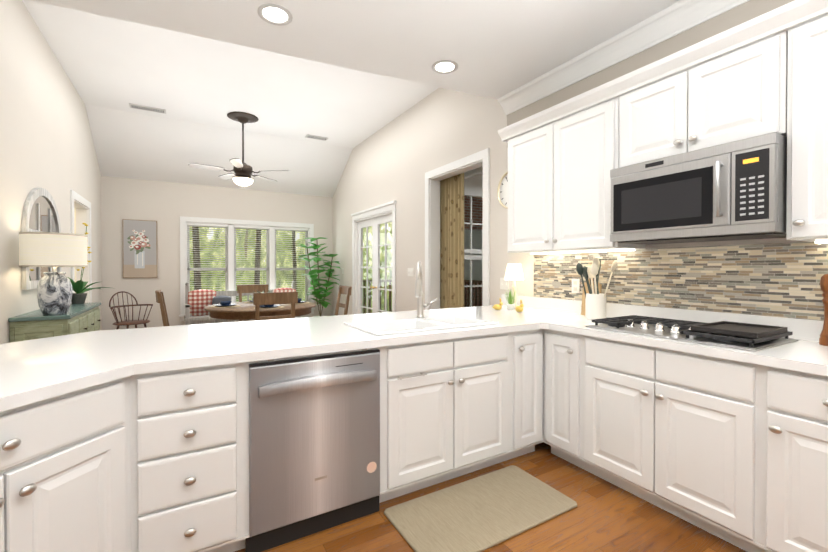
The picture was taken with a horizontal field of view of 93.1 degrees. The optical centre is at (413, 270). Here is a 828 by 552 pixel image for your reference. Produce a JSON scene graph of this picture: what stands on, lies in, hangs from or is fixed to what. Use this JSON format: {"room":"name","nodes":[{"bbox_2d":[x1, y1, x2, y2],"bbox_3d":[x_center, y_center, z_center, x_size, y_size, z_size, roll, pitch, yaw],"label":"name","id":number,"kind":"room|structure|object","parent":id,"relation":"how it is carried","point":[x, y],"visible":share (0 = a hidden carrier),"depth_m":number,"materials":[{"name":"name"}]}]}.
{"room":"dining room and kitchen","nodes":[
{"label":"dining room and kitchen","id":0,"kind":"room"},
{"bbox_2d":[0,0,101,343],"bbox_3d":[-3.788,-0.600,4.049,0.130,3.700,5.560,0,1,-30],"label":"wall","id":1,"kind":"structure","parent":0,"point":[46,141],"depth_m":3.49,"materials":[{"name":"paint"}]},
{"bbox_2d":[21,188,60,289],"bbox_3d":[-3.476,-0.307,3.683,0.028,0.920,1.070,0,1,-30],"label":"mirror","id":2,"kind":"object","parent":1,"relation":"attached to","point":[40,213],"visible":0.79,"depth_m":3.52,"materials":[{"name":"clear glass"}]},
{"bbox_2d":[74,208,75,292],"bbox_3d":[-5.117,-0.057,4.884,1.320,2.600,2.700,0,1,-30],"label":"wall","id":3,"kind":"structure","parent":0,"point":[75,233],"depth_m":5.96,"materials":[{"name":"beige paint"}]},
{"bbox_2d":[101,176,332,329],"bbox_3d":[-3.491,-0.625,7.365,4.000,3.700,0.140,0,1,-30],"label":"wall","id":4,"kind":"structure","parent":0,"point":[165,205],"depth_m":6.83,"materials":[{"name":"paint"}]},
{"bbox_2d":[122,219,157,277],"bbox_3d":[-4.609,-0.367,6.605,0.480,0.975,0.037,0,1,-30],"label":"painting","id":5,"kind":"object","parent":4,"relation":"attached to","point":[139,248],"visible":1,"depth_m":6.59,"materials":[{"name":"beige paper"}]},
{"bbox_2d":[179,216,314,320],"bbox_3d":[-3.125,-0.037,7.556,2.410,1.850,0.190,0,1,-30],"label":"window","id":6,"kind":"structure","parent":4,"relation":"in","point":[270,269],"depth_m":7.36,"materials":[{"name":"white wood"}]},
{"bbox_2d":[187,281,225,289],"bbox_3d":[-3.781,0.270,7.158,0.611,0.160,0.055,0,1,-30],"label":"window blinds","id":7,"kind":"object","parent":6,"relation":"attached to","point":[187,281],"depth_m":7.14,"materials":[{"name":"white plastic"}]},
{"bbox_2d":[187,223,227,263],"bbox_3d":[-3.765,-0.492,7.162,0.647,0.723,0.055,0,1,-30],"label":"window blinds","id":8,"kind":"object","parent":6,"relation":"attached to","point":[220,226],"depth_m":7.16,"materials":[{"name":"white plastic"}]},
{"bbox_2d":[187,270,227,280],"bbox_3d":[-3.766,0.088,7.166,0.645,0.189,0.055,0,1,-30],"label":"window blinds","id":9,"kind":"object","parent":6,"relation":"attached to","point":[187,270],"depth_m":7.19,"materials":[{"name":"white plastic"}]},
{"bbox_2d":[234,272,263,284],"bbox_3d":[-3.163,0.150,7.520,0.515,0.237,0.055,0,1,-30],"label":"window blinds","id":10,"kind":"object","parent":6,"relation":"attached to","point":[234,272],"depth_m":7.51,"materials":[{"name":"white plastic"}]},
{"bbox_2d":[234,225,268,261],"bbox_3d":[-3.122,-0.516,7.539,0.610,0.681,0.055,0,1,-30],"label":"window blinds","id":11,"kind":"object","parent":6,"relation":"attached to","point":[235,226],"depth_m":7.52,"materials":[{"name":"white plastic"}]},
{"bbox_2d":[275,227,307,264],"bbox_3d":[-2.473,-0.493,7.920,0.632,0.732,0.055,0,1,-30],"label":"window blinds","id":12,"kind":"object","parent":6,"relation":"attached to","point":[276,228],"depth_m":7.91,"materials":[{"name":"white plastic"}]},
{"bbox_2d":[285,275,307,291],"bbox_3d":[-2.393,0.259,7.973,0.440,0.325,0.055,0,1,-30],"label":"window blinds","id":13,"kind":"object","parent":6,"relation":"attached to","point":[301,275],"depth_m":8.01,"materials":[{"name":"white plastic"}]},
{"bbox_2d":[22,0,438,196],"bbox_3d":[-1.988,-1.974,4.933,4.140,1.065,5.840,0,1,-30],"label":"ceiling","id":14,"kind":"structure","parent":0,"point":[198,88],"depth_m":5.27,"materials":[{"name":"paint"}]},
{"bbox_2d":[129,103,165,113],"bbox_3d":[-3.699,-2.254,5.456,0.420,0.013,0.150,0,1,-30],"label":"ceiling vent","id":15,"kind":"object","parent":14,"relation":"in","point":[146,108],"depth_m":5.44,"materials":[{"name":"grey metal"}]},
{"bbox_2d":[189,112,289,186],"bbox_3d":[-2.563,-1.743,5.749,1.292,1.039,1.340,0,1,-30],"label":"ceiling fan","id":16,"kind":"object","parent":14,"relation":"hanging from","point":[243,171],"visible":0.98,"depth_m":5.70,"materials":[{"name":"brown metal"}]},
{"bbox_2d":[305,134,328,140],"bbox_3d":[-1.652,-2.263,6.670,0.360,0.013,0.150,0,1,-30],"label":"ceiling vent","id":17,"kind":"object","parent":14,"relation":"in","point":[307,136],"depth_m":6.65,"materials":[{"name":"grey metal"}]},
{"bbox_2d":[31,0,680,99],"bbox_3d":[0.580,-2.034,0.558,4.140,0.820,6.176,0,1,-30],"label":"ceiling","id":18,"kind":"structure","parent":0,"point":[495,49],"depth_m":2.67,"materials":[{"name":"paint"}]},
{"bbox_2d":[257,4,292,25],"bbox_3d":[-0.888,-1.633,2.508,0.211,0.009,0.211,0,1,-36],"label":"recessed light","id":19,"kind":"object","parent":18,"relation":"in","point":[274,14],"depth_m":2.50,"materials":[{"name":"grey glass"}]},
{"bbox_2d":[432,60,457,73],"bbox_3d":[0.249,-1.638,3.160,0.211,0.009,0.211,0,1,-36],"label":"recessed light","id":20,"kind":"object","parent":18,"relation":"in","point":[443,66],"depth_m":3.15,"materials":[{"name":"grey glass"}]},
{"bbox_2d":[464,166,482,306],"bbox_3d":[1.947,-0.211,5.493,3.320,2.900,2.820,0,1,-30],"label":"wall","id":21,"kind":"structure","parent":0,"point":[473,182],"depth_m":6.38,"materials":[{"name":"white paint"}]},
{"bbox_2d":[235,311,746,551],"bbox_3d":[-0.216,1.297,4.467,11.700,0.100,13.800,0,1,-30],"label":"floor","id":22,"kind":"structure","parent":0,"point":[604,516],"depth_m":1.93,"materials":[{"name":"brown wood"}]},
{"bbox_2d":[8,302,100,342],"bbox_3d":[-3.248,0.803,3.651,0.380,0.900,1.370,0,1,-30],"label":"sideboard","id":23,"kind":"object","parent":22,"relation":"on","point":[75,319],"visible":0.15,"depth_m":3.12,"materials":[{"name":"teal wood"}]},
{"bbox_2d":[19,232,87,314],"bbox_3d":[-2.937,0.028,3.208,0.414,0.655,0.414,0,1,-30],"label":"table lamp","id":24,"kind":"object","parent":23,"relation":"on","point":[54,250],"visible":1,"depth_m":3.11,"materials":[{"name":"fabric"}]},
{"bbox_2d":[67,223,114,303],"bbox_3d":[-3.476,-0.072,4.188,0.445,0.841,0.524,0,1,-30],"label":"orchid plant","id":25,"kind":"object","parent":23,"relation":"on","point":[79,295],"visible":0.69,"depth_m":4.11,"materials":[{"name":"green plant"}]},
{"bbox_2d":[109,291,152,328],"bbox_3d":[-4.399,0.781,6.103,0.565,0.912,0.567,0,1,-30],"label":"chair","id":26,"kind":"object","parent":22,"relation":"on","point":[128,322],"visible":0.88,"depth_m":6.12,"materials":[{"name":"brown wood"}]},
{"bbox_2d":[155,290,169,325],"bbox_3d":[-2.976,0.745,5.011,0.546,0.995,0.490,0,1,-30],"label":"dining chair","id":27,"kind":"object","parent":22,"relation":"on","point":[160,300],"visible":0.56,"depth_m":4.73,"materials":[{"name":"brown wood"}]},
{"bbox_2d":[184,281,300,324],"bbox_3d":[-3.066,0.714,7.126,1.920,1.025,0.480,0,1,-30],"label":"bench","id":28,"kind":"object","parent":22,"relation":"on","point":[197,302],"visible":0.54,"depth_m":6.75,"materials":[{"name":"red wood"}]},
{"bbox_2d":[237,284,268,321],"bbox_3d":[-2.583,0.735,6.382,0.490,0.995,0.546,0,1,-30],"label":"dining chair","id":29,"kind":"object","parent":22,"relation":"on","point":[241,289],"visible":0.35,"depth_m":6.56,"materials":[{"name":"brown wood"}]},
{"bbox_2d":[204,302,315,320],"bbox_3d":[-2.118,0.859,5.492,1.448,0.760,1.448,0,1,-30],"label":"dining table","id":30,"kind":"object","parent":22,"relation":"on","point":[244,311],"visible":0.5,"depth_m":4.93,"materials":[{"name":"brown wood"}]},
{"bbox_2d":[210,300,247,307],"bbox_3d":[-2.523,0.445,5.251,0.368,0.070,0.368,0,0,15],"label":"place setting","id":31,"kind":"object","parent":30,"relation":"on","point":[225,304],"depth_m":5.20,"materials":[{"name":"blue ceramic"}]},
{"bbox_2d":[246,289,275,298],"bbox_3d":[-2.138,0.362,5.491,0.422,0.232,0.469,0,1,-30],"label":"centerpiece","id":32,"kind":"object","parent":30,"relation":"on","point":[260,292],"visible":0.15,"depth_m":5.46,"materials":[{"name":"green plant"}]},
{"bbox_2d":[247,302,290,308],"bbox_3d":[-1.880,0.446,5.084,0.368,0.070,0.368,0,0,15],"label":"place setting","id":33,"kind":"object","parent":30,"relation":"on","point":[273,306],"depth_m":5.04,"materials":[{"name":"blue ceramic"}]},
{"bbox_2d":[295,298,309,304],"bbox_3d":[-1.713,0.441,5.727,0.368,0.070,0.368,0,0,15],"label":"place setting","id":34,"kind":"object","parent":30,"relation":"on","point":[299,299],"depth_m":5.68,"materials":[{"name":"blue ceramic"}]},
{"bbox_2d":[253,292,297,320],"bbox_3d":[-1.712,0.747,4.741,0.490,0.995,0.546,0,1,-30],"label":"dining chair","id":35,"kind":"object","parent":22,"relation":"on","point":[291,298],"visible":0.44,"depth_m":4.51,"materials":[{"name":"brown wood"}]},
{"bbox_2d":[297,237,340,316],"bbox_3d":[-1.867,0.285,7.605,0.883,1.875,0.618,0,1,-30],"label":"fig tree","id":36,"kind":"object","parent":22,"relation":"on","point":[314,281],"visible":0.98,"depth_m":7.62,"materials":[{"name":"green plant"}]},
{"bbox_2d":[334,285,351,315],"bbox_3d":[-1.278,0.737,6.042,0.546,0.995,0.490,0,1,-30],"label":"dining chair","id":37,"kind":"object","parent":22,"relation":"on","point":[342,289],"visible":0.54,"depth_m":6.19,"materials":[{"name":"brown wood"}]},
{"bbox_2d":[0,294,827,551],"bbox_3d":[0.743,0.766,0.614,3.539,1.020,5.490,0,1,-30],"label":"base cabinet","id":38,"kind":"object","parent":22,"relation":"on","point":[257,436],"visible":1,"depth_m":1.79,"materials":[{"name":"white wood"}]},
{"bbox_2d":[343,314,498,335],"bbox_3d":[0.046,0.435,2.544,0.874,0.205,0.514,0,1,-30],"label":"sink","id":39,"kind":"object","parent":38,"relation":"in","point":[378,327],"visible":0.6,"depth_m":2.59,"materials":[{"name":"white porcelain"}]},
{"bbox_2d":[415,261,436,317],"bbox_3d":[0.066,0.132,2.726,0.218,0.398,0.186,0,1,-30],"label":"faucet","id":40,"kind":"object","parent":39,"relation":"on","point":[421,304],"visible":1,"depth_m":2.77,"materials":[{"name":"silver metal"}]},
{"bbox_2d":[492,298,502,309],"bbox_3d":[0.722,0.285,3.386,0.100,0.109,0.055,0,1,30],"label":"duck figurine","id":41,"kind":"object","parent":38,"relation":"on","point":[500,304],"depth_m":3.36,"materials":[{"name":"yellow ceramic"}]},
{"bbox_2d":[505,290,515,309],"bbox_3d":[0.842,0.242,3.411,0.122,0.195,0.129,0,1,-30],"label":"grass plant","id":42,"kind":"object","parent":38,"relation":"on","point":[510,304],"visible":1,"depth_m":3.39,"materials":[{"name":"green plant"}]},
{"bbox_2d":[504,264,523,307],"bbox_3d":[0.911,0.138,3.566,0.176,0.400,0.176,0,1,-30],"label":"light","id":43,"kind":"object","parent":38,"relation":"on","point":[514,272],"visible":0.73,"depth_m":3.51,"materials":[{"name":"beige fabric"}]},
{"bbox_2d":[515,300,523,311],"bbox_3d":[0.867,0.286,3.228,0.055,0.109,0.100,0,1,-30],"label":"duck figurine","id":44,"kind":"object","parent":38,"relation":"on","point":[518,308],"depth_m":3.20,"materials":[{"name":"yellow ceramic"}]},
{"bbox_2d":[581,278,601,314],"bbox_3d":[1.348,0.171,2.976,0.051,0.343,0.150,0,1,-30],"label":"cutting board","id":45,"kind":"object","parent":38,"relation":"on","point":[583,299],"visible":0.31,"depth_m":3.01,"materials":[{"name":"brown wood"}]},
{"bbox_2d":[576,258,616,319],"bbox_3d":[1.313,0.125,2.798,0.229,0.438,0.225,0,1,-30],"label":"utensil crock","id":46,"kind":"object","parent":38,"relation":"on","point":[595,305],"visible":0.96,"depth_m":2.76,"materials":[{"name":"white ceramic"}]},
{"bbox_2d":[586,315,798,351],"bbox_3d":[1.489,0.314,2.188,0.510,0.070,0.835,0,1,-30],"label":"cooktop","id":47,"kind":"object","parent":38,"relation":"in","point":[744,336],"visible":1,"depth_m":1.99,"materials":[{"name":"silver metal"}]},
{"bbox_2d":[819,274,827,345],"bbox_3d":[1.958,0.182,1.842,0.076,0.338,0.076,0,1,-30],"label":"pepper mill","id":48,"kind":"object","parent":38,"relation":"on","point":[823,339],"visible":1,"depth_m":1.84,"materials":[{"name":"brown wood"}]},
{"bbox_2d":[464,196,482,306],"bbox_3d":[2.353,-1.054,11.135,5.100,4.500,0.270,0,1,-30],"label":"cabinet","id":49,"kind":"object","parent":22,"relation":"on","point":[477,209],"visible":0.07,"depth_m":10.60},
{"bbox_2d":[384,465,576,551],"bbox_3d":[0.362,1.257,2.081,0.940,0.014,0.490,0,1,-30],"label":"rug","id":50,"kind":"object","parent":22,"relation":"on","point":[485,512],"visible":1,"depth_m":2.04,"materials":[{"name":"beige fabric"}]},
{"bbox_2d":[332,87,804,368],"bbox_3d":[1.063,-0.598,3.696,0.140,3.700,11.080,0,1,-30],"label":"wall","id":51,"kind":"structure","parent":0,"point":[399,157],"depth_m":5.26,"materials":[{"name":"paint"}]},
{"bbox_2d":[408,268,413,275],"bbox_3d":[-0.051,0.019,5.447,0.014,0.115,0.160,0,1,-30],"label":"outlet","id":52,"kind":"object","parent":51,"relation":"attached to","point":[410,270],"depth_m":5.43,"materials":[{"name":"white plastic"}]},
{"bbox_2d":[497,171,507,208],"bbox_3d":[0.932,-0.778,3.751,0.030,0.374,0.374,0,1,-30],"label":"wall clock","id":53,"kind":"object","parent":51,"relation":"attached to","point":[502,191],"visible":0.31,"depth_m":3.84,"materials":[{"name":"beige"}]},
{"bbox_2d":[500,278,508,289],"bbox_3d":[0.885,0.127,3.852,0.014,0.115,0.115,0,1,-30],"label":"outlet","id":54,"kind":"object","parent":51,"relation":"attached to","point":[504,284],"depth_m":3.85,"materials":[{"name":"white plastic"}]},
{"bbox_2d":[502,80,645,252],"bbox_3d":[1.183,-0.678,3.015,0.337,1.052,0.995,0,1,-30],"label":"upper cabinet","id":55,"kind":"object","parent":51,"relation":"attached to","point":[561,158],"depth_m":2.83,"materials":[{"name":"white wood"}]},
{"bbox_2d":[531,249,634,253],"bbox_3d":[1.272,-0.146,3.068,0.040,0.010,0.900,0,1,-30],"label":"under-cabinet light","id":56,"kind":"object","parent":55,"relation":"attached to","point":[621,249],"depth_m":2.97,"materials":[{"name":"white plastic"}]},
{"bbox_2d":[572,279,579,292],"bbox_3d":[1.294,0.121,3.142,0.008,0.115,0.070,0,1,-30],"label":"outlet","id":57,"kind":"object","parent":51,"relation":"attached to","point":[575,282],"depth_m":3.13,"materials":[{"name":"white plastic"}]},
{"bbox_2d":[498,0,749,114],"bbox_3d":[2.266,-1.562,1.383,0.118,0.134,5.585,0,1,-30],"label":"crown molding","id":58,"kind":"structure","parent":51,"relation":"attached to","point":[677,18],"depth_m":2.75,"materials":[{"name":"white wood"}]},
{"bbox_2d":[507,0,793,147],"bbox_3d":[2.283,-1.341,1.472,0.002,0.320,5.440,0,1,-30],"label":"wall","id":59,"kind":"structure","parent":51,"relation":"attached to","point":[737,15],"depth_m":2.60,"materials":[{"name":"beige paint"}]},
{"bbox_2d":[534,242,827,320],"bbox_3d":[2.367,0.056,1.330,0.009,0.390,5.090,0,1,-30],"label":"tile backsplash","id":60,"kind":"structure","parent":51,"relation":"attached to","point":[778,280],"depth_m":2.35,"materials":[{"name":"tile"}]},
{"bbox_2d":[618,4,785,167],"bbox_3d":[1.641,-0.920,2.233,0.337,0.557,0.805,0,1,-30],"label":"upper cabinet","id":61,"kind":"object","parent":51,"relation":"attached to","point":[764,74],"depth_m":2.06,"materials":[{"name":"white wood"}]},
{"bbox_2d":[610,132,786,244],"bbox_3d":[1.584,-0.401,2.205,0.468,0.456,0.798,0,1,-30],"label":"microwave","id":62,"kind":"object","parent":61,"relation":"attached to","point":[736,190],"visible":1,"depth_m":2.01,"materials":[{"name":"silver metal"}]},
{"bbox_2d":[786,0,827,241],"bbox_3d":[1.965,-0.668,1.683,0.337,1.052,0.463,0,1,-30],"label":"upper cabinet","id":63,"kind":"object","parent":51,"relation":"attached to","point":[806,20],"depth_m":1.73,"materials":[{"name":"white wood"}]},
{"bbox_2d":[815,241,827,243],"bbox_3d":[2.259,-0.133,1.387,0.040,0.010,1.200,0,1,-30],"label":"under-cabinet light","id":64,"kind":"object","parent":63,"relation":"attached to","point":[819,242],"depth_m":1.88,"materials":[{"name":"white plastic"}]},
{"bbox_3d":[0.616,-1.405,4.703,0.113,0.028,2.300,0,1,-30],"label":"curtain rod","id":65,"kind":"object","parent":51,"relation":"attached to","visible":0},
{"bbox_2d":[440,173,463,308],"bbox_3d":[0.460,-0.078,5.062,0.087,2.600,0.600,0,1,-30],"label":"panel","id":66,"kind":"object","parent":65,"relation":"hanging from","point":[451,242],"visible":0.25,"depth_m":4.98,"materials":[{"name":"brown wood"}]},
{"label":"outside","id":67,"kind":"structure","parent":0,"visible":0},
{"bbox_2d":[363,280,481,313],"bbox_3d":[2.019,0.642,8.992,6.858,1.139,3.210,0,1,-30],"label":"deck","id":68,"kind":"object","parent":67,"point":[465,281],"visible":0.06,"depth_m":8.95,"materials":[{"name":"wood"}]},
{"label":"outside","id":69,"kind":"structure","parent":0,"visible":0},
{"bbox_2d":[192,227,296,290],"bbox_3d":[0.525,-3.168,8.335,13.771,8.790,6.720,0,1,-30],"label":"trees","id":70,"kind":"object","parent":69,"point":[197,278],"depth_m":9.62,"materials":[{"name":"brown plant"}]},
{"bbox_2d":[189,222,391,311],"bbox_3d":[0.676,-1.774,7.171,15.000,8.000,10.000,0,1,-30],"label":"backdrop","id":71,"kind":"structure","parent":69,"point":[284,279],"depth_m":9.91,"materials":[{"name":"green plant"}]}
]}

